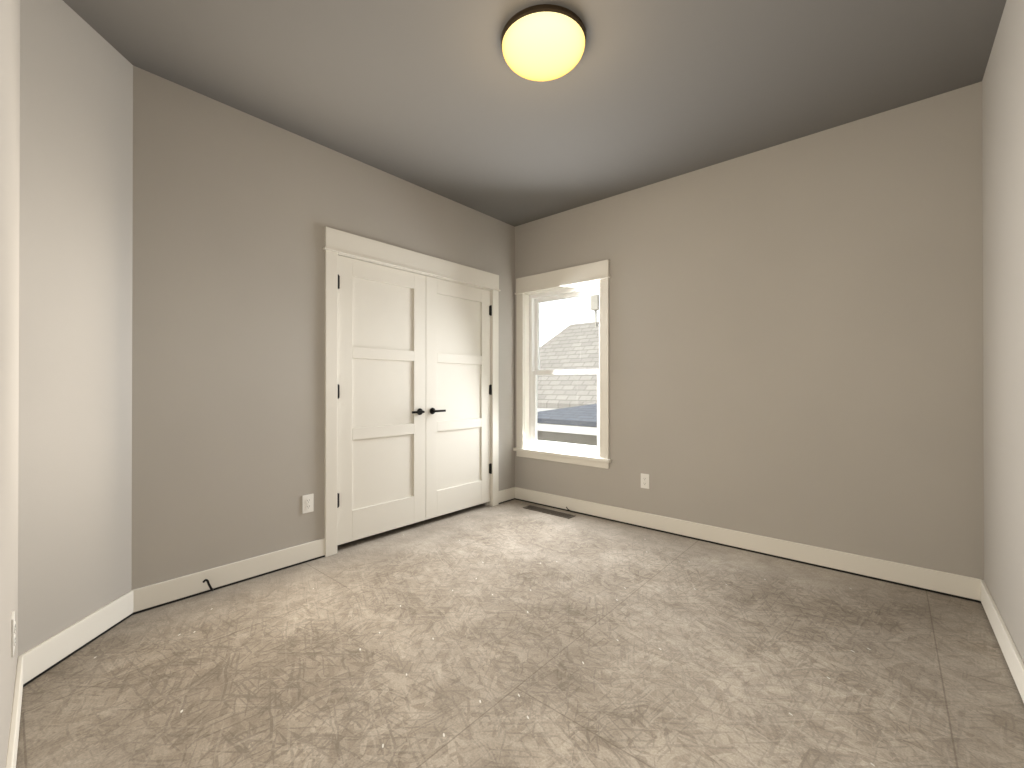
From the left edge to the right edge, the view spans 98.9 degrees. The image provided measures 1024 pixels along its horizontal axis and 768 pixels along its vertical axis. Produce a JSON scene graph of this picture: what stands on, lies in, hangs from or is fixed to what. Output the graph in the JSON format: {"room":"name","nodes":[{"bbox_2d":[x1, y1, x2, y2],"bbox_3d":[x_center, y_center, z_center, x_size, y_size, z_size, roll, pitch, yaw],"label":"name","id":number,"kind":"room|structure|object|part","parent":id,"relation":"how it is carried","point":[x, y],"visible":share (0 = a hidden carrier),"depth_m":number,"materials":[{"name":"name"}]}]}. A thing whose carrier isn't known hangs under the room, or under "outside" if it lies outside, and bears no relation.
{"room":"empty bedroom","nodes":[
{"label":"empty bedroom","id":0,"kind":"room"},
{"bbox_2d":[0,0,19,767],"bbox_3d":[-0.855,-0.228,0.534,2.970,2.740,0.380,0,0,41],"label":"wall","id":1,"kind":"structure","parent":0,"point":[9,198],"depth_m":1.22,"materials":[{"name":"beige paint"}]},
{"bbox_2d":[11,611,15,657],"bbox_3d":[-1.546,0.775,1.358,0.070,0.115,0.008,0,0,43],"label":"outlet","id":2,"kind":"object","parent":1,"relation":"attached to","point":[13,629],"visible":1,"depth_m":1.34,"materials":[{"name":"white plastic"}]},
{"bbox_2d":[6,656,22,767],"bbox_3d":[-0.814,1.075,0.668,2.850,0.111,0.144,0,0,41],"label":"baseboard","id":3,"kind":"structure","parent":1,"relation":"attached to","point":[11,760],"depth_m":1.36,"materials":[{"name":"beige wood"}]},
{"bbox_2d":[18,0,132,656],"bbox_3d":[-2.044,-0.224,1.811,0.500,2.740,0.760,0,0,41],"label":"wall","id":4,"kind":"structure","parent":0,"point":[75,344],"depth_m":1.86,"materials":[{"name":"beige paint"}]},
{"bbox_2d":[20,590,132,686],"bbox_3d":[-1.867,1.085,1.912,0.014,0.123,0.537,0,0,-4],"label":"baseboard","id":5,"kind":"structure","parent":4,"relation":"attached to","point":[42,658],"depth_m":1.86,"materials":[{"name":"beige wood"}]},
{"bbox_2d":[131,66,334,589],"bbox_3d":[-1.596,-0.221,2.621,0.120,2.740,1.051,0,0,41],"label":"wall","id":6,"kind":"structure","parent":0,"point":[233,213],"depth_m":2.48,"materials":[{"name":"beige paint"}]},
{"bbox_2d":[133,538,324,611],"bbox_3d":[-1.568,1.081,2.546,0.014,0.111,0.981,0,0,41],"label":"baseboard","id":7,"kind":"structure","parent":6,"relation":"attached to","point":[149,596],"depth_m":2.46,"materials":[{"name":"beige wood"}]},
{"bbox_2d":[203,579,213,590],"bbox_3d":[-1.657,1.100,2.392,0.063,0.084,0.058,0,0,41],"label":"cable","id":8,"kind":"object","parent":7,"relation":"attached to","point":[209,585],"depth_m":2.37,"materials":[{"name":"black plastic"}]},
{"bbox_2d":[133,555,324,614],"bbox_3d":[-1.570,1.143,2.547,0.009,0.012,0.981,0,0,41],"label":"gap","id":9,"kind":"object","parent":6,"relation":"attached to","point":[163,604],"depth_m":2.47,"materials":[{"name":"black"}]},
{"bbox_2d":[302,494,313,513],"bbox_3d":[-1.321,0.775,2.838,0.008,0.115,0.070,0,0,41],"label":"outlet","id":10,"kind":"object","parent":6,"relation":"attached to","point":[307,503],"visible":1,"depth_m":2.83,"materials":[{"name":"white plastic"}]},
{"bbox_2d":[335,151,514,490],"bbox_3d":[-0.635,-0.217,3.734,0.120,2.740,1.889,0,0,41],"label":"wall","id":11,"kind":"structure","parent":0,"point":[373,203],"depth_m":3.70,"materials":[{"name":"beige paint"}]},
{"bbox_2d":[324,250,337,556],"bbox_3d":[-1.218,0.128,2.950,0.019,2.045,0.083,0,0,41],"label":"door frame","id":12,"kind":"structure","parent":11,"relation":"attached to","point":[331,399],"depth_m":2.94,"materials":[{"name":"beige wood"}]},
{"bbox_2d":[337,255,425,544],"bbox_3d":[-0.944,0.111,3.279,0.087,1.991,0.757,0,0,41],"label":"closet door","id":13,"kind":"structure","parent":11,"relation":"in","point":[381,466],"depth_m":3.26,"materials":[{"name":"beige wood"}]},
{"bbox_3d":[-0.750,0.222,3.477,0.052,0.054,0.132,0,0,41],"label":"handle","id":14,"kind":"part","parent":13,"relation":"part of","materials":[{"name":"black metal"}]},
{"bbox_2d":[323,227,500,290],"bbox_3d":[-0.685,-0.969,3.562,0.032,0.153,1.728,0,0,41],"label":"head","id":15,"kind":"object","parent":11,"relation":"attached to","point":[347,244],"visible":0.96,"depth_m":3.38},
{"bbox_2d":[338,253,490,290],"bbox_3d":[-0.743,-0.896,3.611,0.120,0.018,1.524,0,0,41],"label":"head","id":16,"kind":"object","parent":11,"relation":"attached to","point":[410,271],"visible":0.21,"depth_m":3.44},
{"bbox_2d":[426,276,489,519],"bbox_3d":[-0.447,0.113,3.855,0.087,1.991,0.757,0,0,41],"label":"closet door","id":17,"kind":"structure","parent":11,"relation":"in","point":[457,395],"depth_m":3.84,"materials":[{"name":"beige wood"}]},
{"bbox_3d":[-0.615,0.223,3.633,0.052,0.054,0.132,0,0,41],"label":"handle","id":18,"kind":"part","parent":17,"relation":"part of","materials":[{"name":"black metal"}]},
{"bbox_2d":[489,463,491,473],"bbox_3d":[-0.203,0.799,4.136,0.018,0.100,0.025,0,0,41],"label":"closet door right hinge","id":19,"kind":"object","parent":11,"relation":"attached to","point":[490,468],"visible":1,"depth_m":4.13,"materials":[{"name":"black metal"}]},
{"bbox_2d":[489,384,491,394],"bbox_3d":[-0.203,0.054,4.138,0.018,0.100,0.025,0,0,41],"label":"closet door right hinge","id":20,"kind":"object","parent":11,"relation":"attached to","point":[490,389],"visible":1,"depth_m":4.14,"materials":[{"name":"black metal"}]},
{"bbox_2d":[489,305,491,315],"bbox_3d":[-0.203,-0.696,4.141,0.018,0.100,0.025,0,0,41],"label":"closet door right hinge","id":21,"kind":"object","parent":11,"relation":"attached to","point":[490,310],"visible":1,"depth_m":4.14,"materials":[{"name":"black metal"}]},
{"bbox_2d":[482,290,498,505],"bbox_3d":[-0.209,0.126,4.212,0.139,2.058,0.088,0,0,41],"label":"door frame","id":22,"kind":"structure","parent":11,"relation":"attached to","point":[495,398],"depth_m":4.16,"materials":[{"name":"beige wood"}]},
{"bbox_2d":[499,487,514,502],"bbox_3d":[-0.052,1.087,4.302,0.014,0.111,0.259,0,0,41],"label":"baseboard","id":23,"kind":"structure","parent":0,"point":[507,494],"depth_m":4.29,"materials":[{"name":"beige wood"}]},
{"bbox_2d":[16,499,1023,767],"bbox_3d":[-0.240,1.208,2.297,4.350,0.120,3.860,0,0,41],"label":"floor","id":24,"kind":"structure","parent":0,"point":[514,633],"depth_m":1.77,"materials":[{"name":"beige carpet"}]},
{"bbox_2d":[523,505,575,518],"bbox_3d":[0.328,1.151,3.950,0.510,0.006,0.105,0,0,41],"label":"floor vent","id":25,"kind":"object","parent":24,"relation":"in","point":[550,512],"visible":1,"depth_m":3.94,"materials":[{"name":"grey metal"}]},
{"bbox_2d":[63,0,1006,226],"bbox_3d":[-0.240,-1.652,2.307,4.350,0.120,3.860,0,0,41],"label":"ceiling","id":26,"kind":"structure","parent":0,"point":[441,98],"depth_m":2.27,"materials":[{"name":"grey paint"}]},
{"bbox_2d":[501,4,585,80],"bbox_3d":[0.145,-1.534,2.033,0.392,0.118,0.392,0,0,41],"label":"ceiling light","id":27,"kind":"object","parent":26,"relation":"attached to","point":[544,42],"visible":1,"depth_m":1.94,"materials":[{"name":"glass"}]},
{"bbox_2d":[515,498,980,602],"bbox_3d":[1.247,1.146,3.346,3.230,0.012,0.009,0,0,41],"label":"gap","id":28,"kind":"object","parent":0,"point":[942,593],"depth_m":2.87,"materials":[{"name":"black"}]},
{"bbox_2d":[515,487,981,600],"bbox_3d":[1.245,1.084,3.344,3.230,0.111,0.014,0,0,41],"label":"baseboard","id":29,"kind":"structure","parent":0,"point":[948,583],"depth_m":2.87,"materials":[{"name":"beige wood"}]},
{"bbox_2d":[515,81,983,579],"bbox_3d":[1.302,-0.218,3.415,3.470,2.740,0.160,0,0,41],"label":"wall","id":30,"kind":"structure","parent":0,"point":[796,340],"depth_m":2.77,"materials":[{"name":"beige paint"}]},
{"bbox_2d":[516,200,608,458],"bbox_3d":[0.487,-0.476,4.106,1.019,2.220,0.179,0,0,41],"label":"wall","id":31,"kind":"structure","parent":30,"relation":"in","point":[566,239],"depth_m":4.01,"materials":[{"name":"beige paint"}]},
{"bbox_2d":[514,260,610,294],"bbox_3d":[0.430,-0.974,4.043,1.047,0.157,0.032,0,0,41],"label":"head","id":32,"kind":"object","parent":31,"relation":"attached to","point":[589,272],"visible":0.88,"depth_m":3.99},
{"bbox_2d":[516,451,608,503],"bbox_3d":[0.487,0.909,4.102,1.019,0.490,0.178,0,0,41],"label":"wall","id":33,"kind":"structure","parent":30,"relation":"in","point":[579,482],"depth_m":4.01,"materials":[{"name":"beige paint"}]},
{"bbox_2d":[524,283,599,455],"bbox_3d":[0.492,-0.122,4.111,0.879,1.573,0.155,0,0,41],"label":"window unit","id":34,"kind":"structure","parent":33,"relation":"on","point":[535,300],"depth_m":4.28,"materials":[{"name":"white plastic"}]},
{"bbox_3d":[0.504,0.233,4.123,0.689,0.649,0.006,0,0,41],"label":"glass","id":35,"kind":"part","parent":34,"relation":"part of","materials":[{"name":"clear glass"}]},
{"bbox_3d":[0.528,-0.474,4.154,0.689,0.680,0.006,0,0,41],"label":"glass","id":36,"kind":"part","parent":34,"relation":"part of","materials":[{"name":"clear glass"}]},
{"bbox_2d":[513,447,610,462],"bbox_3d":[0.451,0.649,4.061,1.059,0.030,0.120,0,0,41],"label":"stool","id":37,"kind":"object","parent":33,"relation":"on","point":[566,454],"visible":0.85,"depth_m":4.00,"materials":[{"name":"beige wood"}]},
{"bbox_3d":[0.435,0.692,4.042,1.019,0.055,0.018,0,0,41],"label":"window trim apron","id":38,"kind":"part","parent":33,"relation":"part of","materials":[{"name":"white wood"}]},
{"bbox_2d":[641,473,648,488],"bbox_3d":[1.064,0.777,3.505,0.070,0.115,0.008,0,0,41],"label":"outlet","id":39,"kind":"object","parent":30,"relation":"attached to","point":[644,480],"visible":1,"depth_m":3.50,"materials":[{"name":"white plastic"}]},
{"bbox_2d":[982,0,1023,661],"bbox_3d":[1.309,-0.227,0.859,0.120,2.740,3.700,0,0,41],"label":"wall","id":40,"kind":"structure","parent":0,"point":[1003,237],"depth_m":1.86,"materials":[{"name":"beige paint"}]},
{"bbox_2d":[980,580,1023,701],"bbox_3d":[1.340,1.076,0.993,0.014,0.111,3.450,0,0,41],"label":"baseboard","id":41,"kind":"structure","parent":40,"relation":"attached to","point":[1013,658],"depth_m":1.81,"materials":[{"name":"beige wood"}]},
{"label":"outside","id":42,"kind":"structure","parent":0,"visible":0},
{"bbox_2d":[537,294,598,445],"bbox_3d":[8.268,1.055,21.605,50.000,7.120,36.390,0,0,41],"label":"neighboring house","id":43,"kind":"structure","parent":42,"point":[574,382],"depth_m":10.73,"materials":[{"name":"beige"}]}
]}

